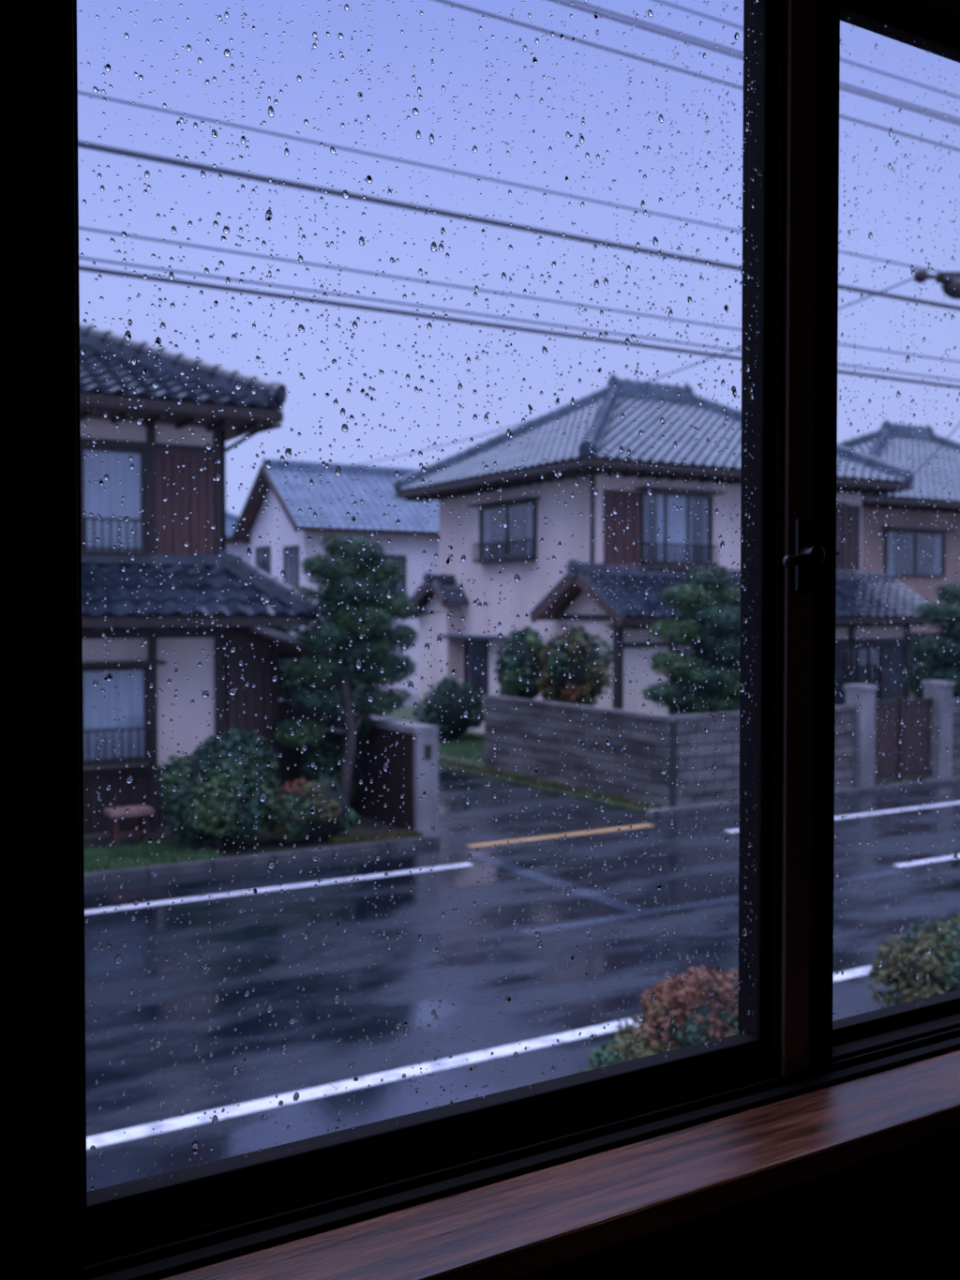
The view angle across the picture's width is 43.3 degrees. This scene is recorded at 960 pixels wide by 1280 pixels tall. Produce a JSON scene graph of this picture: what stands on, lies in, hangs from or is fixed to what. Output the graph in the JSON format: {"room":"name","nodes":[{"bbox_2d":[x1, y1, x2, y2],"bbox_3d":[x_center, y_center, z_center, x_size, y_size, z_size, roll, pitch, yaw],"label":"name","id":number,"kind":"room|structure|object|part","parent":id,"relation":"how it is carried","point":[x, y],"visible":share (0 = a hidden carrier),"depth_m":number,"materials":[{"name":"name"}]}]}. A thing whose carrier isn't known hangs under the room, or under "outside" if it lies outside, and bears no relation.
{"room":"house room","nodes":[
{"label":"house room","id":0,"kind":"room"},
{"bbox_2d":[0,0,959,1279],"bbox_3d":[0.153,-0.137,1.489,5.400,2.600,0.280,-1,2,-31],"label":"wall","id":1,"kind":"structure","parent":0,"point":[894,1215],"depth_m":1.09,"materials":[{"name":"black paint"}]},
{"bbox_2d":[51,0,959,1279],"bbox_3d":[0.357,-0.201,1.634,3.500,1.720,0.198,-1,2,-31],"label":"window","id":2,"kind":"structure","parent":1,"relation":"in","point":[186,1250],"depth_m":1.59,"materials":[{"name":"brown metal"}]},
{"bbox_3d":[0.037,-0.168,1.400,1.002,1.515,0.060,-1,2,-31],"label":"sash","id":3,"kind":"part","parent":2,"relation":"part of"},
{"bbox_2d":[782,518,825,590],"bbox_3d":[0.415,-0.112,1.579,0.074,0.095,0.034,-1,2,-37],"label":"lock","id":4,"kind":"object","parent":2,"relation":"attached to","point":[805,554],"visible":1,"depth_m":1.59,"materials":[{"name":"metal"}]},
{"bbox_3d":[0.906,-0.169,1.996,1.248,1.542,0.030,-1,2,-31],"label":"sash","id":5,"kind":"part","parent":2,"relation":"part of","materials":[{"name":"black metal"}]},
{"bbox_2d":[158,1049,959,1279],"bbox_3d":[0.442,0.609,1.513,3.500,0.033,0.132,-1,2,-31],"label":"window sill","id":6,"kind":"structure","parent":1,"relation":"attached to","point":[522,1226],"depth_m":1.31,"materials":[{"name":"brown wood"}]},
{"label":"outside","id":7,"kind":"structure","parent":0,"visible":0},
{"bbox_2d":[83,814,402,858],"bbox_3d":[-10.258,2.728,17.534,15.400,0.070,11.500,-1,2,-31],"label":"garden","id":8,"kind":"object","parent":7,"point":[267,842],"depth_m":16.33,"materials":[{"name":"plant"}]},
{"bbox_2d":[104,804,153,847],"bbox_3d":[-4.645,2.482,16.000,0.550,0.500,0.400,-1,2,-31],"label":"wooden stool","id":9,"kind":"object","parent":8,"relation":"on","point":[143,811],"visible":0.83,"depth_m":15.96,"materials":[{"name":"brown wood"}]},
{"bbox_2d":[84,843,220,873],"bbox_3d":[-4.834,2.751,14.913,3.000,0.015,1.380,-1,2,-31],"label":"grass lawn","id":10,"kind":"structure","parent":8,"relation":"on","point":[170,843],"depth_m":15.15,"materials":[{"name":"green plant"}]},
{"bbox_2d":[83,838,223,873],"bbox_3d":[-4.844,2.698,14.926,3.074,0.110,1.416,-1,2,-31],"label":"grass tufts","id":11,"kind":"object","parent":10,"relation":"on","point":[145,852],"visible":0.53,"depth_m":15.18,"materials":[{"name":"green plant"}]},
{"bbox_2d":[79,322,338,837],"bbox_3d":[-9.778,-1.729,18.510,12.584,8.934,10.274,-1,2,-31],"label":"house","id":12,"kind":"structure","parent":8,"relation":"on","point":[209,504],"depth_m":16.95,"materials":[{"name":"beige paint"}]},
{"bbox_2d":[155,725,281,851],"bbox_3d":[-3.405,1.972,15.810,1.623,1.680,1.454,-1,2,-31],"label":"shrub","id":13,"kind":"object","parent":8,"relation":"on","point":[208,825],"visible":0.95,"depth_m":15.41,"materials":[{"name":"green plant"}]},
{"bbox_2d":[261,776,359,843],"bbox_3d":[-2.292,2.328,16.229,1.407,0.966,0.934,-1,2,-31],"label":"shrub","id":14,"kind":"object","parent":8,"relation":"on","point":[298,830],"visible":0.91,"depth_m":16.01,"materials":[{"name":"green plant"}]},
{"bbox_2d":[278,697,342,792],"bbox_3d":[-2.656,1.800,18.655,1.190,1.770,0.130,-1,2,-31],"label":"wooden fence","id":15,"kind":"object","parent":8,"relation":"on","point":[291,756],"visible":0.16,"depth_m":18.49,"materials":[{"name":"brown wood"}]},
{"bbox_2d":[297,707,363,802],"bbox_3d":[-2.231,1.887,18.218,1.008,1.730,0.761,-1,2,-31],"label":"shrub","id":16,"kind":"object","parent":8,"relation":"on","point":[329,754],"visible":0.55,"depth_m":18.02,"materials":[{"name":"green plant"}]},
{"bbox_2d":[272,533,419,805],"bbox_3d":[-1.913,0.598,17.806,2.272,4.337,1.382,-1,2,-28],"label":"tree","id":17,"kind":"object","parent":8,"relation":"on","point":[345,571],"visible":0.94,"depth_m":17.55,"materials":[{"name":"green plant"}]},
{"bbox_2d":[329,828,424,845],"bbox_3d":[-1.402,2.676,16.437,1.325,0.110,0.476,-1,2,-31],"label":"grass tufts","id":18,"kind":"object","parent":8,"relation":"on","point":[351,839],"visible":0.71,"depth_m":16.37,"materials":[{"name":"green plant"}]},
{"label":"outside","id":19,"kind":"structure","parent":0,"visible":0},
{"bbox_2d":[372,705,925,812],"bbox_3d":[3.389,2.390,31.271,14.050,0.060,20.000,-1,2,-31],"label":"grass lawn","id":20,"kind":"structure","parent":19,"point":[407,712],"depth_m":23.09,"materials":[{"name":"green plant"}]},
{"bbox_2d":[320,654,383,710],"bbox_3d":[-3.568,1.129,33.114,1.823,2.502,1.878,-1,2,-31],"label":"shrub","id":21,"kind":"object","parent":20,"relation":"on","point":[354,684],"visible":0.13,"depth_m":32.57,"materials":[{"name":"green plant"}]},
{"bbox_2d":[411,676,485,741],"bbox_3d":[-0.832,1.678,29.087,1.786,1.617,1.690,-1,2,-31],"label":"shrub","id":22,"kind":"object","parent":20,"relation":"on","point":[430,715],"visible":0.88,"depth_m":28.60,"materials":[{"name":"green plant"}]},
{"bbox_2d":[438,732,485,764],"bbox_3d":[-0.363,2.391,27.849,2.663,0.130,6.062,-1,2,-31],"label":"grass tufts","id":23,"kind":"object","parent":20,"relation":"on","point":[466,750],"visible":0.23,"depth_m":27.33,"materials":[{"name":"green plant"}]},
{"bbox_2d":[493,626,548,699],"bbox_3d":[0.906,1.149,24.281,1.286,2.895,1.312,-1,2,-31],"label":"shrub","id":24,"kind":"object","parent":20,"relation":"on","point":[510,685],"visible":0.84,"depth_m":23.91,"materials":[{"name":"green plant"}]},
{"bbox_2d":[438,756,659,809],"bbox_3d":[0.670,2.551,22.646,0.474,0.100,8.056,-1,2,-31],"label":"grass tufts","id":25,"kind":"object","parent":20,"relation":"on","point":[516,776],"visible":0.82,"depth_m":21.64,"materials":[{"name":"green plant"}]},
{"bbox_2d":[534,623,615,706],"bbox_3d":[1.899,1.129,23.939,1.692,2.952,1.409,0,1,-2],"label":"shrub","id":26,"kind":"object","parent":20,"relation":"on","point":[581,690],"visible":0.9,"depth_m":23.52,"materials":[{"name":"green plant"}]},
{"bbox_2d":[392,373,933,733],"bbox_3d":[4.568,-2.232,31.435,10.540,9.294,9.802,-1,2,-31],"label":"house","id":27,"kind":"structure","parent":20,"relation":"on","point":[568,449],"depth_m":28.87,"materials":[{"name":"beige paint"}]},
{"bbox_2d":[482,694,857,808],"bbox_3d":[3.367,1.882,22.779,4.280,1.500,5.710,-1,2,-31],"label":"wall","id":28,"kind":"structure","parent":20,"relation":"on","point":[548,759],"depth_m":20.61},
{"bbox_2d":[642,563,740,714],"bbox_3d":[4.359,0.609,22.546,2.978,4.077,1.490,-1,2,-27],"label":"pine tree","id":29,"kind":"object","parent":20,"relation":"on","point":[716,693],"visible":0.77,"depth_m":22.17,"materials":[{"name":"green plant"}]},
{"bbox_2d":[903,580,959,698],"bbox_3d":[10.446,0.635,25.983,2.774,3.854,2.271,0,1,1],"label":"pine tree","id":30,"kind":"object","parent":20,"relation":"on","point":[948,669],"visible":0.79,"depth_m":25.41,"materials":[{"name":"green plant"}]},
{"label":"glass pane","id":31,"kind":"object","parent":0,"visible":0},
{"bbox_2d":[79,0,762,1194],"bbox_3d":[-0.005,-0.177,1.377,0.876,1.429,0.003,-1,2,-31],"label":"raindrops","id":32,"kind":"object","parent":31,"relation":"attached to","point":[268,215],"visible":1,"depth_m":1.34,"materials":[{"name":"liquid"}]},
{"label":"glass pane","id":33,"kind":"object","parent":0,"visible":0},
{"bbox_2d":[832,16,959,1022],"bbox_3d":[0.837,-0.174,1.942,0.763,1.470,0.003,-1,2,-31],"label":"raindrops","id":34,"kind":"object","parent":33,"relation":"attached to","point":[870,235],"visible":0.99,"depth_m":1.81,"materials":[{"name":"liquid"}]},
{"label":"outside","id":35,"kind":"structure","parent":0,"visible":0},
{"bbox_2d":[84,785,959,1191],"bbox_3d":[7.707,2.942,16.376,150.000,0.300,8.600,-1,2,-31],"label":"road","id":36,"kind":"structure","parent":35,"point":[182,989],"depth_m":10.94,"materials":[{"name":"grey asphalt"}]},
{"bbox_2d":[84,800,959,1149],"bbox_3d":[3.061,2.840,14.397,100.000,0.004,6.840,-1,2,-31],"label":"road markings","id":37,"kind":"object","parent":36,"relation":"on","point":[179,1122],"visible":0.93,"depth_m":8.65,"materials":[{"name":"white paint"}]},
{"bbox_2d":[577,1034,665,1072],"bbox_3d":[0.908,2.779,7.705,0.622,0.493,0.519,0,1,4],"label":"shrub","id":38,"kind":"object","parent":36,"relation":"on","point":[624,1047],"visible":0.38,"depth_m":7.67,"materials":[{"name":"green plant"}]},
{"bbox_2d":[609,963,738,1052],"bbox_3d":[1.487,2.601,8.113,1.277,0.821,0.745,-1,2,-31],"label":"shrub","id":39,"kind":"object","parent":36,"relation":"on","point":[683,1013],"visible":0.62,"depth_m":7.90,"materials":[{"name":"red plant"}]},
{"bbox_2d":[459,851,903,934],"bbox_3d":[1.851,2.826,14.954,5.500,0.003,3.800,-1,2,-31],"label":"asphalt seam","id":40,"kind":"object","parent":36,"relation":"on","point":[583,892],"visible":0.96,"depth_m":13.38,"materials":[{"name":"grey asphalt"}]},
{"bbox_2d":[865,912,959,1008],"bbox_3d":[3.840,2.620,9.857,1.727,0.713,0.798,-1,2,-31],"label":"shrub","id":41,"kind":"object","parent":36,"relation":"on","point":[905,983],"visible":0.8,"depth_m":9.56,"materials":[{"name":"green plant"}]},
{"bbox_2d":[913,268,959,300],"bbox_3d":[8.818,-3.643,21.722,4.580,12.600,1.800,-1,2,-31],"label":"utility pole","id":42,"kind":"object","parent":36,"relation":"on","point":[921,276],"visible":0.97,"depth_m":20.24,"materials":[{"name":"metal"}]},
{"bbox_2d":[77,0,959,501],"bbox_3d":[3.315,-6.612,33.161,80.001,6.188,26.702,-1,2,-31],"label":"power lines","id":43,"kind":"structure","parent":42,"relation":"attached to","point":[81,143],"depth_m":16.39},
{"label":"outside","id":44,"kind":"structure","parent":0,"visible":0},
{"bbox_2d":[84,693,959,886],"bbox_3d":[-21.727,1.721,65.348,150.000,0.298,105.700,-1,2,-31],"label":"sidewalk","id":45,"kind":"structure","parent":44,"point":[486,807],"depth_m":19.10,"materials":[{"name":"concrete"}]},
{"bbox_2d":[225,511,251,563],"bbox_3d":[-17.402,-3.172,59.481,12.351,9.774,9.851,-1,2,-31],"label":"house","id":46,"kind":"structure","parent":45,"relation":"on","point":[240,549],"depth_m":58.33,"materials":[{"name":"white paint"}]},
{"bbox_2d":[84,834,440,885],"bbox_3d":[-21.142,3.041,4.197,47.980,0.110,0.160,-1,2,-31],"label":"curb","id":47,"kind":"object","parent":45,"relation":"on","point":[193,866],"visible":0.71,"depth_m":15.09,"materials":[{"name":"concrete"}]},
{"bbox_2d":[278,615,330,699],"bbox_3d":[-7.776,0.683,37.370,8.816,3.110,2.244,-1,2,-31],"label":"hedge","id":48,"kind":"object","parent":45,"relation":"on","point":[288,684],"visible":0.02,"depth_m":38.03,"materials":[{"name":"green plant"}]},
{"bbox_2d":[230,457,439,694],"bbox_3d":[-0.482,-2.509,50.179,18.090,8.911,6.932,-1,2,-31],"label":"gabled house","id":49,"kind":"structure","parent":45,"relation":"on","point":[370,518],"depth_m":45.55,"materials":[{"name":"white paint"}]},
{"bbox_2d":[278,699,438,835],"bbox_3d":[-3.076,1.903,20.920,0.380,1.550,9.060,-1,2,-31],"label":"wall","id":50,"kind":"structure","parent":45,"relation":"on","point":[416,812],"depth_m":17.39,"materials":[{"name":"concrete"}]},
{"bbox_2d":[646,776,959,816],"bbox_3d":[19.845,2.438,29.173,40.000,0.070,0.350,-1,2,-31],"label":"curb","id":51,"kind":"object","parent":45,"relation":"on","point":[693,808],"visible":0.73,"depth_m":20.89,"materials":[{"name":"concrete"}]},
{"bbox_2d":[837,419,959,698],"bbox_3d":[13.421,-2.596,40.386,13.211,9.574,9.370,-1,2,-31],"label":"house","id":52,"kind":"structure","parent":45,"relation":"on","point":[910,527],"depth_m":35.96,"materials":[{"name":"beige paint"}]},
{"bbox_2d":[843,680,955,787],"bbox_3d":[7.697,1.718,22.151,2.480,1.860,0.440,-1,2,-31],"label":"gate","id":53,"kind":"object","parent":45,"relation":"on","point":[888,743],"visible":0.91,"depth_m":22.12,"materials":[{"name":"concrete"}]},
{"bbox_2d":[910,657,945,698],"bbox_3d":[19.801,1.126,37.043,18.944,2.453,2.312,-1,2,-31],"label":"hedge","id":54,"kind":"object","parent":45,"relation":"on","point":[913,691],"visible":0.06,"depth_m":32.50,"materials":[{"name":"green plant"}]},
{"bbox_2d":[951,698,959,776],"bbox_3d":[17.682,1.748,28.165,20.730,1.500,0.200,-1,2,-31],"label":"wall","id":55,"kind":"structure","parent":45,"relation":"on","point":[956,772],"depth_m":22.88,"materials":[{"name":"grey concrete"}]}
]}

